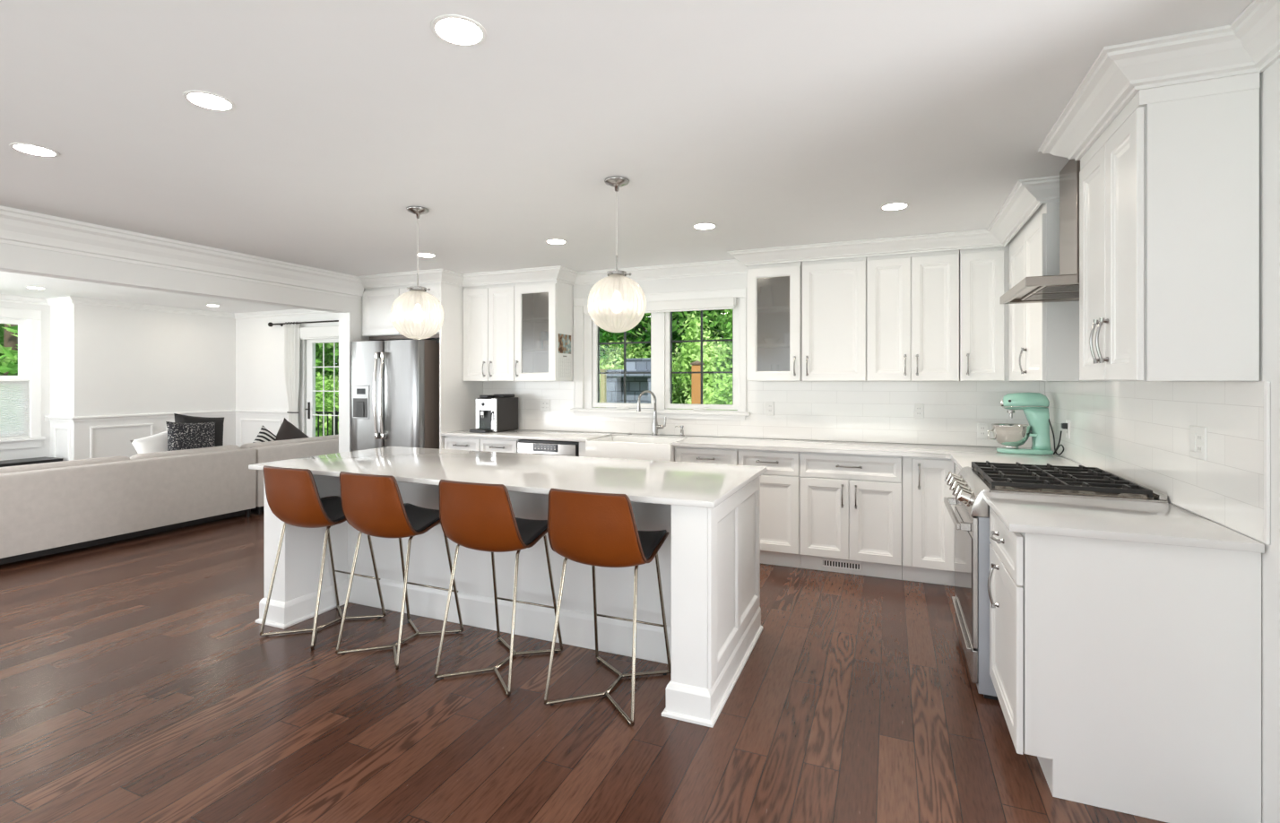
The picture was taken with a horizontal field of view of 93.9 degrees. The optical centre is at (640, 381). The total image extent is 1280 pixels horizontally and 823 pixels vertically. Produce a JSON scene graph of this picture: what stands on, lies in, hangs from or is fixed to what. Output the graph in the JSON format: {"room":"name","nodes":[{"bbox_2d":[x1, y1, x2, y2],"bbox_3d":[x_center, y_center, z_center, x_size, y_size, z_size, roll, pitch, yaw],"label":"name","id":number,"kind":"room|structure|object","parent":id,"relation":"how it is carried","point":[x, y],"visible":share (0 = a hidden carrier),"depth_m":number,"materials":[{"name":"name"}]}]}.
{"room":"kitchen","nodes":[
{"label":"kitchen","id":0,"kind":"room"},
{"bbox_2d":[0,301,235,460],"bbox_3d":[-8.229,0.180,5.335,0.700,2.440,8.700,0,0,23],"label":"wall","id":1,"kind":"structure","parent":0,"point":[96,360],"depth_m":7.84,"materials":[{"name":"paint"}]},
{"bbox_2d":[0,307,45,449],"bbox_3d":[-7.785,-0.035,6.976,0.165,1.710,1.250,0,0,23],"label":"window","id":2,"kind":"structure","parent":1,"relation":"in","point":[34,440],"depth_m":7.42,"materials":[{"name":"paint"}]},
{"bbox_2d":[0,379,28,439],"bbox_3d":[-7.774,0.337,6.977,0.027,0.723,0.964,0,0,23],"label":"cellular shade","id":3,"kind":"object","parent":2,"relation":"attached to","point":[13,393],"visible":1,"depth_m":7.30,"materials":[{"name":"fabric"}]},
{"bbox_2d":[0,294,333,319],"bbox_3d":[-7.361,-1.000,5.911,9.912,0.079,3.725,0,0,-39],"label":"trim","id":4,"kind":"structure","parent":1,"relation":"attached to","point":[62,300],"depth_m":8.10,"materials":[{"name":"paint"}]},
{"bbox_2d":[44,409,288,422],"bbox_3d":[-6.450,0.468,8.387,2.708,0.065,1.110,0,0,-35],"label":"trim","id":5,"kind":"structure","parent":1,"relation":"attached to","point":[224,411],"depth_m":8.19,"materials":[{"name":"paint"}]},
{"bbox_2d":[53,418,281,460],"bbox_3d":[-6.495,0.860,8.377,2.444,0.580,0.808,0,0,-38],"label":"trim","id":6,"kind":"structure","parent":1,"relation":"attached to","point":[241,419],"depth_m":7.65,"materials":[{"name":"paint"}]},
{"bbox_2d":[0,242,399,452],"bbox_3d":[-3.962,0.180,3.552,0.150,2.440,8.700,0,0,23],"label":"wall partition","id":7,"kind":"structure","parent":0,"point":[17,259],"depth_m":4.68,"materials":[{"name":"paint"}]},
{"bbox_2d":[0,205,363,298],"bbox_3d":[-4.155,-0.937,2.764,0.100,0.204,7.097,0,0,23],"label":"trim","id":8,"kind":"structure","parent":7,"relation":"attached to","point":[18,227],"depth_m":4.33,"materials":[{"name":"paint"}]},
{"bbox_2d":[235,312,338,447],"bbox_3d":[-4.470,0.180,8.560,4.950,2.440,0.150,0,0,23],"label":"wall","id":9,"kind":"structure","parent":0,"point":[260,380],"depth_m":8.98,"materials":[{"name":"paint"}]},
{"bbox_2d":[268,320,338,326],"bbox_3d":[-4.280,-0.835,8.332,2.523,0.061,0.121,0,0,23],"label":"curtain rod","id":10,"kind":"object","parent":9,"relation":"attached to","point":[269,324],"visible":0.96,"depth_m":8.52,"materials":[{"name":"metal"}]},
{"bbox_2d":[284,321,300,429],"bbox_3d":[-5.018,0.263,8.611,0.306,2.234,0.070,0,0,23],"label":"curtain","id":11,"kind":"object","parent":10,"relation":"hanging from","point":[291,338],"visible":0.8,"depth_m":8.59,"materials":[{"name":"fabric"}]},
{"bbox_2d":[298,337,338,437],"bbox_3d":[-4.335,0.315,8.429,1.300,2.170,0.129,0,0,23],"label":"door","id":12,"kind":"structure","parent":9,"relation":"in","point":[311,367],"depth_m":8.62,"materials":[{"name":"paint"}]},
{"bbox_2d":[298,325,338,339],"bbox_3d":[-4.393,-0.685,8.394,1.140,0.170,0.053,0,0,23],"label":"door blind","id":13,"kind":"object","parent":9,"relation":"attached to","point":[320,332],"visible":0.56,"depth_m":8.42,"materials":[{"name":"fabric"}]},
{"bbox_2d":[0,509,1167,822],"bbox_3d":[-2.006,1.460,2.735,14.290,0.120,9.100,0,0,23],"label":"floor","id":14,"kind":"structure","parent":0,"point":[140,682],"depth_m":2.48,"materials":[{"name":"brown wood"}]},
{"bbox_2d":[0,456,63,467],"bbox_3d":[-7.604,1.175,6.765,0.410,0.450,1.520,0,0,23],"label":"bench","id":15,"kind":"object","parent":14,"relation":"on","point":[37,460],"visible":0.25,"depth_m":7.19,"materials":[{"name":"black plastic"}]},
{"bbox_2d":[0,444,256,564],"bbox_3d":[-5.007,1.032,5.043,0.992,0.734,2.945,0,0,23],"label":"sofa","id":16,"kind":"object","parent":14,"relation":"on","point":[47,508],"visible":1,"depth_m":5.10,"materials":[{"name":"fabric"}]},
{"bbox_2d":[0,455,130,473],"bbox_3d":[-4.834,0.811,4.968,0.244,0.293,0.960,0,0,23],"label":"cushion","id":17,"kind":"object","parent":16,"relation":"on","point":[64,463],"depth_m":4.91,"materials":[{"name":"fabric"}]},
{"bbox_2d":[129,430,167,453],"bbox_3d":[-4.712,0.700,5.893,0.196,0.472,0.482,0,0,23],"label":"throw pillow","id":18,"kind":"object","parent":16,"relation":"on","point":[158,442],"visible":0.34,"depth_m":5.79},
{"bbox_2d":[129,444,240,459],"bbox_3d":[-4.456,0.811,5.871,0.244,0.293,0.960,0,0,23],"label":"cushion","id":19,"kind":"object","parent":16,"relation":"on","point":[222,447],"depth_m":5.75,"materials":[{"name":"fabric"}]},
{"bbox_2d":[165,421,215,450],"bbox_3d":[-4.481,0.630,5.980,0.186,0.486,0.491,0,0,23],"label":"throw pillow","id":20,"kind":"object","parent":16,"relation":"on","point":[180,436],"visible":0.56,"depth_m":5.91,"materials":[{"name":"fabric"}]},
{"bbox_2d":[173,413,224,446],"bbox_3d":[-4.592,0.600,6.232,0.207,0.557,0.564,0,0,23],"label":"throw pillow","id":21,"kind":"object","parent":16,"relation":"on","point":[178,418],"visible":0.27,"depth_m":6.30,"materials":[{"name":"black fabric"}]},
{"bbox_2d":[240,434,338,514],"bbox_3d":[-4.174,1.032,7.036,0.992,0.734,1.335,0,0,23],"label":"sofa","id":22,"kind":"object","parent":14,"relation":"on","point":[278,450],"visible":0.13,"depth_m":6.56,"materials":[{"name":"fabric"}]},
{"bbox_2d":[252,425,276,442],"bbox_3d":[-4.216,0.760,6.769,0.178,0.527,0.531,0,0,26],"label":"throw pillow","id":23,"kind":"object","parent":22,"relation":"on","point":[264,435],"visible":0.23,"depth_m":6.72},
{"bbox_2d":[240,434,338,448],"bbox_3d":[-4.001,0.811,6.961,0.244,0.293,1.307,0,0,23],"label":"cushion","id":24,"kind":"object","parent":22,"relation":"on","point":[315,438],"depth_m":6.76,"materials":[{"name":"fabric"}]},
{"bbox_2d":[274,417,308,441],"bbox_3d":[-4.079,0.740,6.994,0.208,0.635,0.640,0,0,19],"label":"throw pillow","id":25,"kind":"object","parent":22,"relation":"on","point":[287,430],"visible":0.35,"depth_m":6.93,"materials":[{"name":"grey fabric"}]},
{"bbox_2d":[259,465,385,649],"bbox_3d":[-1.794,0.929,3.402,0.459,0.941,0.506,0,0,24],"label":"bar stool","id":26,"kind":"object","parent":14,"relation":"on","point":[292,495],"visible":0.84,"depth_m":3.21,"materials":[{"name":"leather"}]},
{"bbox_2d":[351,339,439,450],"bbox_3d":[-2.333,0.502,6.036,0.870,1.794,0.820,0,0,23],"label":"refrigerator","id":27,"kind":"object","parent":14,"relation":"on","point":[395,384],"visible":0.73,"depth_m":5.70,"materials":[{"name":"metal"}]},
{"bbox_2d":[335,471,463,669],"bbox_3d":[-1.269,0.929,3.188,0.459,0.941,0.506,0,0,24],"label":"bar stool","id":28,"kind":"object","parent":14,"relation":"on","point":[373,505],"visible":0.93,"depth_m":3.00,"materials":[{"name":"leather"}]},
{"bbox_2d":[362,282,483,449],"bbox_3d":[-2.235,0.190,6.151,1.025,2.419,0.628,0,0,23],"label":"tall cabinet","id":29,"kind":"object","parent":14,"relation":"on","point":[387,312],"visible":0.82,"depth_m":5.86,"materials":[{"name":"paint"}]},
{"bbox_2d":[444,435,481,450],"bbox_3d":[-1.569,0.958,5.869,0.416,0.883,0.636,0,0,23],"label":"base cabinet","id":30,"kind":"object","parent":14,"relation":"on","point":[455,443],"visible":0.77,"depth_m":5.61,"materials":[{"name":"paint"}]},
{"bbox_2d":[433,479,562,696],"bbox_3d":[-0.680,0.929,2.942,0.459,0.941,0.506,0,0,23],"label":"bar stool","id":31,"kind":"object","parent":14,"relation":"on","point":[473,515],"visible":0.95,"depth_m":2.75,"materials":[{"name":"leather"}]},
{"bbox_2d":[480,437,519,452],"bbox_3d":[-1.187,0.958,5.709,0.408,0.883,0.636,0,0,23],"label":"base cabinet","id":32,"kind":"object","parent":14,"relation":"on","point":[487,444],"visible":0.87,"depth_m":5.45,"materials":[{"name":"paint"}]},
{"bbox_2d":[255,474,763,727],"bbox_3d":[-0.769,0.956,3.425,2.740,0.886,1.043,0,0,23],"label":"kitchen island","id":33,"kind":"object","parent":14,"relation":"on","point":[709,558],"visible":0.72,"depth_m":3.19,"materials":[{"name":"paint"}]},
{"bbox_2d":[248,446,766,508],"bbox_3d":[-0.781,0.499,3.445,2.802,0.028,1.081,0,0,23],"label":"island countertop","id":34,"kind":"structure","parent":33,"relation":"on","point":[677,483],"depth_m":3.23,"materials":[{"name":"white stone"}]},
{"bbox_2d":[517,439,579,456],"bbox_3d":[-0.709,0.914,5.507,0.620,0.772,0.624,0,0,23],"label":"dishwasher","id":35,"kind":"object","parent":14,"relation":"on","point":[570,448],"visible":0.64,"depth_m":5.24,"materials":[{"name":"silver metal"}]},
{"bbox_2d":[579,441,585,457],"bbox_3d":[-0.012,0.958,5.239,0.863,0.883,0.597,0,0,23],"label":"base cabinet","id":36,"kind":"object","parent":14,"relation":"on","point":[582,445],"visible":0.02,"depth_m":5.12,"materials":[{"name":"paint"}]},
{"bbox_2d":[543,488,671,726],"bbox_3d":[-0.131,0.929,2.712,0.459,0.941,0.506,0,0,23],"label":"bar stool","id":37,"kind":"object","parent":14,"relation":"on","point":[593,529],"visible":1,"depth_m":2.52,"materials":[{"name":"leather"}]},
{"bbox_2d":[674,445,738,465],"bbox_3d":[0.619,0.958,4.954,0.518,0.883,0.636,0,0,23],"label":"base cabinet","id":38,"kind":"object","parent":14,"relation":"on","point":[715,455],"visible":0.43,"depth_m":4.69,"materials":[{"name":"paint"}]},
{"bbox_2d":[738,449,800,568],"bbox_3d":[1.072,0.958,4.765,0.460,0.883,0.636,0,0,23],"label":"base cabinet","id":39,"kind":"object","parent":14,"relation":"on","point":[780,483],"visible":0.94,"depth_m":4.49,"materials":[{"name":"paint"}]},
{"bbox_2d":[799,451,902,579],"bbox_3d":[1.607,0.958,4.542,0.695,0.883,0.636,0,0,23],"label":"base cabinet","id":40,"kind":"object","parent":14,"relation":"on","point":[851,505],"visible":1,"depth_m":4.28,"materials":[{"name":"paint"}]},
{"bbox_2d":[820,557,862,571],"bbox_3d":[1.467,1.339,4.367,0.290,0.073,0.008,0,0,23],"label":"floor register","id":41,"kind":"object","parent":40,"relation":"attached to","point":[825,562],"visible":1,"depth_m":4.37,"materials":[{"name":"paint"}]},
{"bbox_2d":[902,456,959,586],"bbox_3d":[2.236,0.958,3.898,0.957,0.883,1.338,0,0,23],"label":"base cabinet","id":42,"kind":"object","parent":14,"relation":"on","point":[928,524],"visible":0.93,"depth_m":4.10,"materials":[{"name":"paint"}]},
{"bbox_2d":[441,428,1099,473],"bbox_3d":[0.386,0.499,4.665,4.951,0.028,1.340,0,0,23],"label":"countertop","id":43,"kind":"structure","parent":42,"relation":"on","point":[962,456],"depth_m":4.55,"materials":[{"name":"white stone"}]},
{"bbox_2d":[469,393,518,432],"bbox_3d":[-1.429,0.305,5.851,0.270,0.358,0.445,0,0,23],"label":"coffee machine","id":44,"kind":"object","parent":43,"relation":"on","point":[494,412],"visible":1,"depth_m":5.74,"materials":[{"name":"grey plastic"}]},
{"bbox_2d":[469,428,491,432],"bbox_3d":[-1.524,0.471,5.689,0.220,0.026,0.073,0,0,23],"label":"drip tray","id":45,"kind":"object","parent":44,"relation":"on","point":[481,430],"depth_m":5.65,"materials":[{"name":"black plastic"}]},
{"bbox_2d":[585,435,684,461],"bbox_3d":[-0.012,0.621,5.106,0.756,0.248,0.503,0,0,23],"label":"farmhouse sink","id":46,"kind":"object","parent":43,"relation":"in","point":[610,446],"visible":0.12,"depth_m":4.91,"materials":[{"name":"white ceramic"}]},
{"bbox_2d":[636,389,665,435],"bbox_3d":[0.097,0.281,5.377,0.264,0.406,0.089,0,0,-10],"label":"kitchen faucet","id":47,"kind":"object","parent":43,"relation":"on","point":[655,426],"visible":1,"depth_m":5.37,"materials":[{"name":"silver metal"}]},
{"bbox_2d":[987,392,1063,455],"bbox_3d":[2.619,0.279,4.047,0.439,0.410,0.270,0,0,41],"label":"stand mixer","id":48,"kind":"object","parent":43,"relation":"on","point":[1034,406],"visible":1,"depth_m":4.00,"materials":[{"name":"green metal"}]},
{"bbox_2d":[987,423,1031,448],"bbox_3d":[2.532,0.375,4.101,0.262,0.158,0.242,0,0,23],"label":"mixing bowl","id":49,"kind":"object","parent":48,"relation":"on","point":[1008,435],"depth_m":4.03,"materials":[{"name":"metal"}]},
{"bbox_2d":[943,460,1168,700],"bbox_3d":[1.911,0.916,2.882,0.752,0.966,0.761,0,0,23],"label":"gas range","id":50,"kind":"object","parent":14,"relation":"on","point":[970,517],"visible":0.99,"depth_m":2.67,"materials":[{"name":"metal"}]},
{"bbox_2d":[969,467,1168,502],"bbox_3d":[1.971,0.526,2.857,0.622,0.144,0.761,0,0,23],"label":"cooktop","id":51,"kind":"object","parent":50,"relation":"in","point":[1024,481],"depth_m":2.64,"materials":[{"name":"metal"}]},
{"bbox_2d":[987,506,1261,822],"bbox_3d":[1.687,0.958,2.221,0.674,0.883,0.617,0,0,23],"label":"base cabinet","id":52,"kind":"object","parent":14,"relation":"on","point":[1130,671],"visible":1,"depth_m":1.93,"materials":[{"name":"paint"}]},
{"bbox_2d":[982,491,1264,553],"bbox_3d":[1.687,0.499,2.210,0.657,0.028,0.644,0,0,23],"label":"countertop","id":53,"kind":"structure","parent":52,"relation":"on","point":[1167,523],"depth_m":2.06,"materials":[{"name":"white stone"}]},
{"bbox_2d":[0,0,1253,312],"bbox_3d":[-2.449,-1.115,1.674,14.490,0.150,11.600,0,0,23],"label":"ceiling","id":54,"kind":"structure","parent":0,"point":[767,123],"depth_m":2.35,"materials":[{"name":"paint"}]},
{"bbox_2d":[8,142,60,156],"bbox_3d":[-2.717,-1.037,2.685,0.160,0.004,0.160,0,0,23],"label":"recessed light","id":55,"kind":"object","parent":54,"relation":"in","point":[30,149],"visible":1,"depth_m":2.68,"materials":[{"name":"white plastic"}]},
{"bbox_2d":[182,90,235,111],"bbox_3d":[-1.595,-1.037,2.216,0.160,0.004,0.160,0,0,23],"label":"recessed light","id":56,"kind":"object","parent":54,"relation":"in","point":[204,99],"visible":1,"depth_m":2.21,"materials":[{"name":"white plastic"}]},
{"bbox_2d":[406,206,430,322],"bbox_3d":[-1.340,-0.645,3.607,0.304,0.787,0.304,0,0,23],"label":"pendant light","id":57,"kind":"object","parent":54,"relation":"hanging from","point":[418,315],"visible":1,"depth_m":3.59,"materials":[{"name":"silver metal"}]},
{"bbox_2d":[415,252,436,257],"bbox_3d":[-1.760,-1.037,4.919,0.160,0.004,0.160,0,0,23],"label":"recessed light","id":58,"kind":"object","parent":54,"relation":"in","point":[423,255],"visible":0.96,"depth_m":4.90,"materials":[{"name":"white plastic"}]},
{"bbox_2d":[430,14,486,46],"bbox_3d":[-0.536,-1.037,1.774,0.160,0.004,0.160,0,0,23],"label":"recessed light","id":59,"kind":"object","parent":54,"relation":"in","point":[460,30],"visible":1,"depth_m":1.77,"materials":[{"name":"white plastic"}]},
{"bbox_2d":[545,239,567,244],"bbox_3d":[-0.622,-1.037,4.443,0.160,0.004,0.160,0,0,23],"label":"recessed light","id":60,"kind":"object","parent":54,"relation":"in","point":[550,241],"visible":1,"depth_m":4.43,"materials":[{"name":"white plastic"}]},
{"bbox_2d":[604,176,631,312],"bbox_3d":[-0.120,-0.645,3.092,0.304,0.787,0.304,0,0,23],"label":"pendant light","id":61,"kind":"object","parent":54,"relation":"hanging from","point":[617,182],"visible":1,"depth_m":3.07,"materials":[{"name":"silver metal"}]},
{"bbox_2d":[692,223,717,229],"bbox_3d":[0.433,-1.037,4.003,0.160,0.004,0.160,0,0,23],"label":"recessed light","id":62,"kind":"object","parent":54,"relation":"in","point":[699,226],"visible":1,"depth_m":4.00,"materials":[{"name":"white plastic"}]},
{"bbox_2d":[880,202,908,210],"bbox_3d":[1.511,-1.037,3.552,0.160,0.004,0.160,0,0,23],"label":"recessed light","id":63,"kind":"object","parent":54,"relation":"in","point":[893,206],"visible":1,"depth_m":3.54,"materials":[{"name":"white plastic"}]},
{"bbox_2d":[423,273,1045,446],"bbox_3d":[0.272,0.180,5.527,6.140,2.440,0.150,0,0,23],"label":"wall","id":64,"kind":"structure","parent":0,"point":[740,280],"depth_m":5.46,"materials":[{"name":"paint"}]},
{"bbox_2d":[463,283,515,380],"bbox_3d":[-1.428,-0.511,5.953,0.606,1.018,0.360,0,0,23],"label":"upper cabinet","id":65,"kind":"object","parent":64,"relation":"attached to","point":[488,310],"visible":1,"depth_m":5.82,"materials":[{"name":"paint"}]},
{"bbox_2d":[514,280,572,380],"bbox_3d":[-0.934,-0.511,5.747,0.456,1.018,0.360,0,0,23],"label":"upper cabinet","id":66,"kind":"object","parent":64,"relation":"attached to","point":[543,310],"visible":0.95,"depth_m":5.63,"materials":[{"name":"paint"}]},
{"bbox_2d":[558,333,570,378],"bbox_3d":[-0.714,-0.237,5.679,0.002,0.415,0.240,0,0,23],"label":"wall calendar","id":67,"kind":"object","parent":66,"relation":"attached to","point":[564,340],"visible":1,"depth_m":5.67,"materials":[{"name":"paper"}]},
{"bbox_2d":[570,287,749,420],"bbox_3d":[0.148,-0.237,5.514,1.750,1.145,0.120,0,0,23],"label":"window","id":68,"kind":"structure","parent":64,"relation":"in","point":[661,341],"depth_m":5.49,"materials":[{"name":"paint"}]},
{"bbox_2d":[583,296,736,315],"bbox_3d":[0.145,-0.678,5.457,1.484,0.100,0.039,0,0,23],"label":"roller shade","id":69,"kind":"object","parent":68,"relation":"attached to","point":[717,303],"visible":1,"depth_m":5.40,"materials":[{"name":"fabric"}]},
{"bbox_2d":[357,174,1059,288],"bbox_3d":[0.038,-0.987,4.963,6.057,0.104,1.286,0,0,31],"label":"trim","id":70,"kind":"structure","parent":64,"relation":"attached to","point":[1027,194],"depth_m":4.64,"materials":[{"name":"paint"}]},
{"bbox_2d":[483,380,1044,447],"bbox_3d":[0.647,0.242,5.286,4.947,0.484,0.006,0,0,23],"label":"backsplash","id":71,"kind":"structure","parent":64,"relation":"attached to","point":[837,410],"depth_m":4.88,"materials":[{"name":"tile"}]},
{"bbox_2d":[540,399,550,411],"bbox_3d":[-0.942,0.240,5.942,0.115,0.115,0.008,0,0,23],"label":"wall outlet","id":72,"kind":"object","parent":71,"relation":"attached to","point":[545,404],"visible":1,"depth_m":5.94,"materials":[{"name":"white plastic"}]},
{"bbox_2d":[766,401,774,415],"bbox_3d":[1.107,0.230,5.086,0.070,0.115,0.008,0,0,23],"label":"wall outlet","id":73,"kind":"object","parent":71,"relation":"attached to","point":[770,405],"visible":1,"depth_m":5.08,"materials":[{"name":"white plastic"}]},
{"bbox_2d":[913,403,924,418],"bbox_3d":[2.165,0.230,4.644,0.070,0.115,0.008,0,0,23],"label":"wall outlet","id":74,"kind":"object","parent":71,"relation":"attached to","point":[918,408],"visible":1,"depth_m":4.64,"materials":[{"name":"white plastic"}]},
{"bbox_2d":[977,423,987,438],"bbox_3d":[2.564,0.370,4.477,0.070,0.115,0.008,0,0,23],"label":"wall outlet","id":75,"kind":"object","parent":71,"relation":"attached to","point":[981,428],"visible":0.98,"depth_m":4.47,"materials":[{"name":"white plastic"}]},
{"bbox_2d":[747,261,802,380],"bbox_3d":[1.114,-0.511,4.891,0.424,1.018,0.360,0,0,23],"label":"upper cabinet","id":76,"kind":"object","parent":64,"relation":"attached to","point":[774,290],"visible":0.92,"depth_m":4.77,"materials":[{"name":"paint"}]},
{"bbox_2d":[802,257,866,380],"bbox_3d":[1.536,-0.511,4.714,0.474,1.018,0.360,0,0,23],"label":"upper cabinet","id":77,"kind":"object","parent":64,"relation":"attached to","point":[834,290],"visible":0.99,"depth_m":4.59,"materials":[{"name":"paint"}]},
{"bbox_2d":[866,250,959,380],"bbox_3d":[2.042,-0.511,4.503,0.616,1.018,0.360,0,0,23],"label":"upper cabinet","id":78,"kind":"object","parent":64,"relation":"attached to","point":[912,299],"visible":1,"depth_m":4.37,"materials":[{"name":"paint"}]},
{"bbox_2d":[959,242,1009,380],"bbox_3d":[2.595,-0.511,4.272,0.570,1.018,0.360,0,0,23],"label":"upper cabinet","id":79,"kind":"object","parent":64,"relation":"attached to","point":[983,272],"visible":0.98,"depth_m":4.21,"materials":[{"name":"paint"}]},
{"bbox_2d":[1053,58,1279,822],"bbox_3d":[1.516,0.180,0.737,0.150,2.440,7.730,0,0,23],"label":"wall","id":80,"kind":"structure","parent":0,"point":[1269,79],"depth_m":1.77,"materials":[{"name":"paint"}]},
{"bbox_2d":[999,158,1080,303],"bbox_3d":[2.031,-0.726,2.815,0.487,0.625,0.664,0,0,23],"label":"range hood","id":81,"kind":"object","parent":80,"relation":"attached to","point":[1065,286],"visible":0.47,"depth_m":2.80,"materials":[{"name":"metal"}]},
{"bbox_2d":[1009,201,1085,380],"bbox_3d":[2.441,-0.511,3.596,0.332,1.018,1.079,0,0,23],"label":"upper cabinet","id":82,"kind":"object","parent":80,"relation":"attached to","point":[1044,336],"visible":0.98,"depth_m":3.19,"materials":[{"name":"paint"}]},
{"bbox_2d":[1045,380,1264,542],"bbox_3d":[2.401,0.017,3.057,0.006,0.934,2.752,0,0,23],"label":"backsplash","id":83,"kind":"structure","parent":80,"relation":"attached to","point":[1136,431],"depth_m":2.33,"materials":[{"name":"tile"}]},
{"bbox_2d":[1061,419,1070,438],"bbox_3d":[2.672,0.300,3.760,0.036,0.115,0.070,0,0,23],"label":"wall outlet","id":84,"kind":"object","parent":83,"relation":"attached to","point":[1067,425],"visible":1,"depth_m":3.74,"materials":[{"name":"white plastic"}]},
{"bbox_2d":[1189,424,1207,460],"bbox_3d":[2.021,0.222,2.168,0.010,0.118,0.118,0,0,23],"label":"wall outlet","id":85,"kind":"object","parent":83,"relation":"attached to","point":[1197,435],"visible":1,"depth_m":2.16,"materials":[{"name":"white plastic"}]},
{"bbox_2d":[1190,432,1195,451],"bbox_3d":[2.027,0.222,2.191,0.004,0.068,0.034,0,0,23],"label":"rocker switch","id":86,"kind":"object","parent":85,"relation":"attached to","point":[1192,434],"depth_m":2.19,"materials":[{"name":"white plastic"}]},
{"bbox_2d":[1037,0,1279,160],"bbox_3d":[0.872,-0.987,-0.058,0.427,0.104,5.765,0,0,23],"label":"trim","id":87,"kind":"structure","parent":80,"relation":"attached to","point":[1250,44],"depth_m":1.85,"materials":[{"name":"paint"}]},
{"bbox_2d":[1079,72,1259,380],"bbox_3d":[1.844,-0.511,2.173,0.336,1.018,0.648,0,0,23],"label":"upper cabinet","id":88,"kind":"object","parent":80,"relation":"attached to","point":[1169,191],"visible":0.99,"depth_m":1.89,"materials":[{"name":"paint"}]},
{"bbox_2d":[1263,380,1270,544],"bbox_3d":[1.865,0.242,1.779,0.008,0.484,0.017,0,0,23],"label":"trim","id":89,"kind":"structure","parent":80,"relation":"attached to","point":[1267,384],"depth_m":1.77,"materials":[{"name":"paint"}]},
{"label":"outside","id":90,"kind":"structure","parent":0,"visible":0},
{"bbox_3d":[-1.136,1.725,16.732,65.000,0.050,90.000,0,0,23],"label":"ground","id":91,"kind":"structure","parent":90,"visible":0},
{"bbox_2d":[0,323,17,375],"bbox_3d":[-11.391,-1.579,10.966,5.409,6.573,6.437,0,0,37],"label":"shade tree","id":92,"kind":"object","parent":91,"relation":"on","point":[9,335],"visible":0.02,"depth_m":9.98,"materials":[{"name":"green plant"}]},
{"bbox_2d":[315,370,338,436],"bbox_3d":[-7.245,0.679,13.596,3.788,2.044,2.156,0,0,23],"label":"shrub","id":93,"kind":"object","parent":91,"relation":"on","point":[328,385],"visible":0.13,"depth_m":13.00,"materials":[{"name":"green plant"}]},
{"bbox_2d":[315,342,338,410],"bbox_3d":[-7.743,-2.162,15.742,6.860,7.739,5.580,0,0,4],"label":"shade tree","id":94,"kind":"object","parent":91,"relation":"on","point":[328,351],"visible":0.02,"depth_m":14.80,"materials":[{"name":"green plant"}]},
{"bbox_2d":[599,369,607,407],"bbox_3d":[-0.685,0.735,11.173,0.120,1.930,0.120,0,0,23],"label":"pergola post","id":95,"kind":"object","parent":91,"relation":"on","point":[603,376],"visible":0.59,"depth_m":11.13,"materials":[{"name":"brown wood"}]},
{"bbox_2d":[605,358,654,408],"bbox_3d":[-0.132,0.620,12.275,1.210,2.160,0.650,0,0,23],"label":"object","id":96,"kind":"object","parent":91,"relation":"on","point":[636,384],"visible":0.3,"depth_m":12.18,"materials":[{"name":"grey stone"}]},
{"bbox_2d":[595,333,690,407],"bbox_3d":[-0.102,0.294,13.767,4.375,2.815,1.670,0,0,23],"label":"shrub","id":97,"kind":"object","parent":91,"relation":"on","point":[605,363],"visible":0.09,"depth_m":13.64,"materials":[{"name":"green plant"}]},
{"bbox_2d":[600,316,688,402],"bbox_3d":[2.043,-4.029,19.926,11.247,11.476,5.531,0,0,26],"label":"shade tree","id":98,"kind":"object","parent":91,"relation":"on","point":[612,316],"visible":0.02,"depth_m":18.72,"materials":[{"name":"green plant"}]},
{"bbox_2d":[599,309,723,381],"bbox_3d":[-0.437,-2.236,15.291,7.143,7.890,4.689,0,0,9],"label":"shade tree","id":99,"kind":"object","parent":91,"relation":"on","point":[615,332],"visible":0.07,"depth_m":14.12,"materials":[{"name":"green plant"}]},
{"bbox_2d":[626,309,732,357],"bbox_3d":[2.229,-3.056,13.131,6.606,9.526,4.568,0,0,18],"label":"shade tree","id":100,"kind":"object","parent":91,"relation":"on","point":[711,316],"visible":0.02,"depth_m":12.74,"materials":[{"name":"green plant"}]},
{"bbox_2d":[690,360,704,409],"bbox_3d":[0.906,0.685,9.457,0.180,2.030,0.180,0,0,23],"label":"post","id":101,"kind":"object","parent":91,"relation":"on","point":[696,366],"visible":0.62,"depth_m":9.39,"materials":[{"name":"brown wood"}]},
{"bbox_2d":[672,311,732,409],"bbox_3d":[1.266,0.073,11.998,1.426,3.256,1.536,0,0,15],"label":"shrub","id":102,"kind":"object","parent":91,"relation":"on","point":[713,360],"visible":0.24,"depth_m":11.69,"materials":[{"name":"green plant"}]},
{"bbox_2d":[684,363,737,410],"bbox_3d":[2.055,0.582,10.634,2.366,2.238,2.961,0,0,-41],"label":"shrub","id":103,"kind":"object","parent":91,"relation":"on","point":[721,396],"visible":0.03,"depth_m":10.41,"materials":[{"name":"green plant"}]},
{"bbox_2d":[714,309,732,379],"bbox_3d":[2.438,-0.248,12.080,1.954,3.897,1.790,0,0,-13],"label":"shrub","id":104,"kind":"object","parent":91,"relation":"on","point":[728,332],"visible":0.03,"depth_m":11.84,"materials":[{"name":"green plant"}]},
{"bbox_3d":[-4.917,1.625,9.890,6.300,0.070,1.940,0,0,23],"label":"deck","id":105,"kind":"object","parent":91,"relation":"on","visible":0},
{"bbox_2d":[315,410,338,436],"bbox_3d":[-5.591,1.065,10.988,4.010,1.050,0.095,0,0,23],"label":"deck railing","id":106,"kind":"object","parent":105,"relation":"on","point":[336,411],"visible":0.04,"depth_m":11.05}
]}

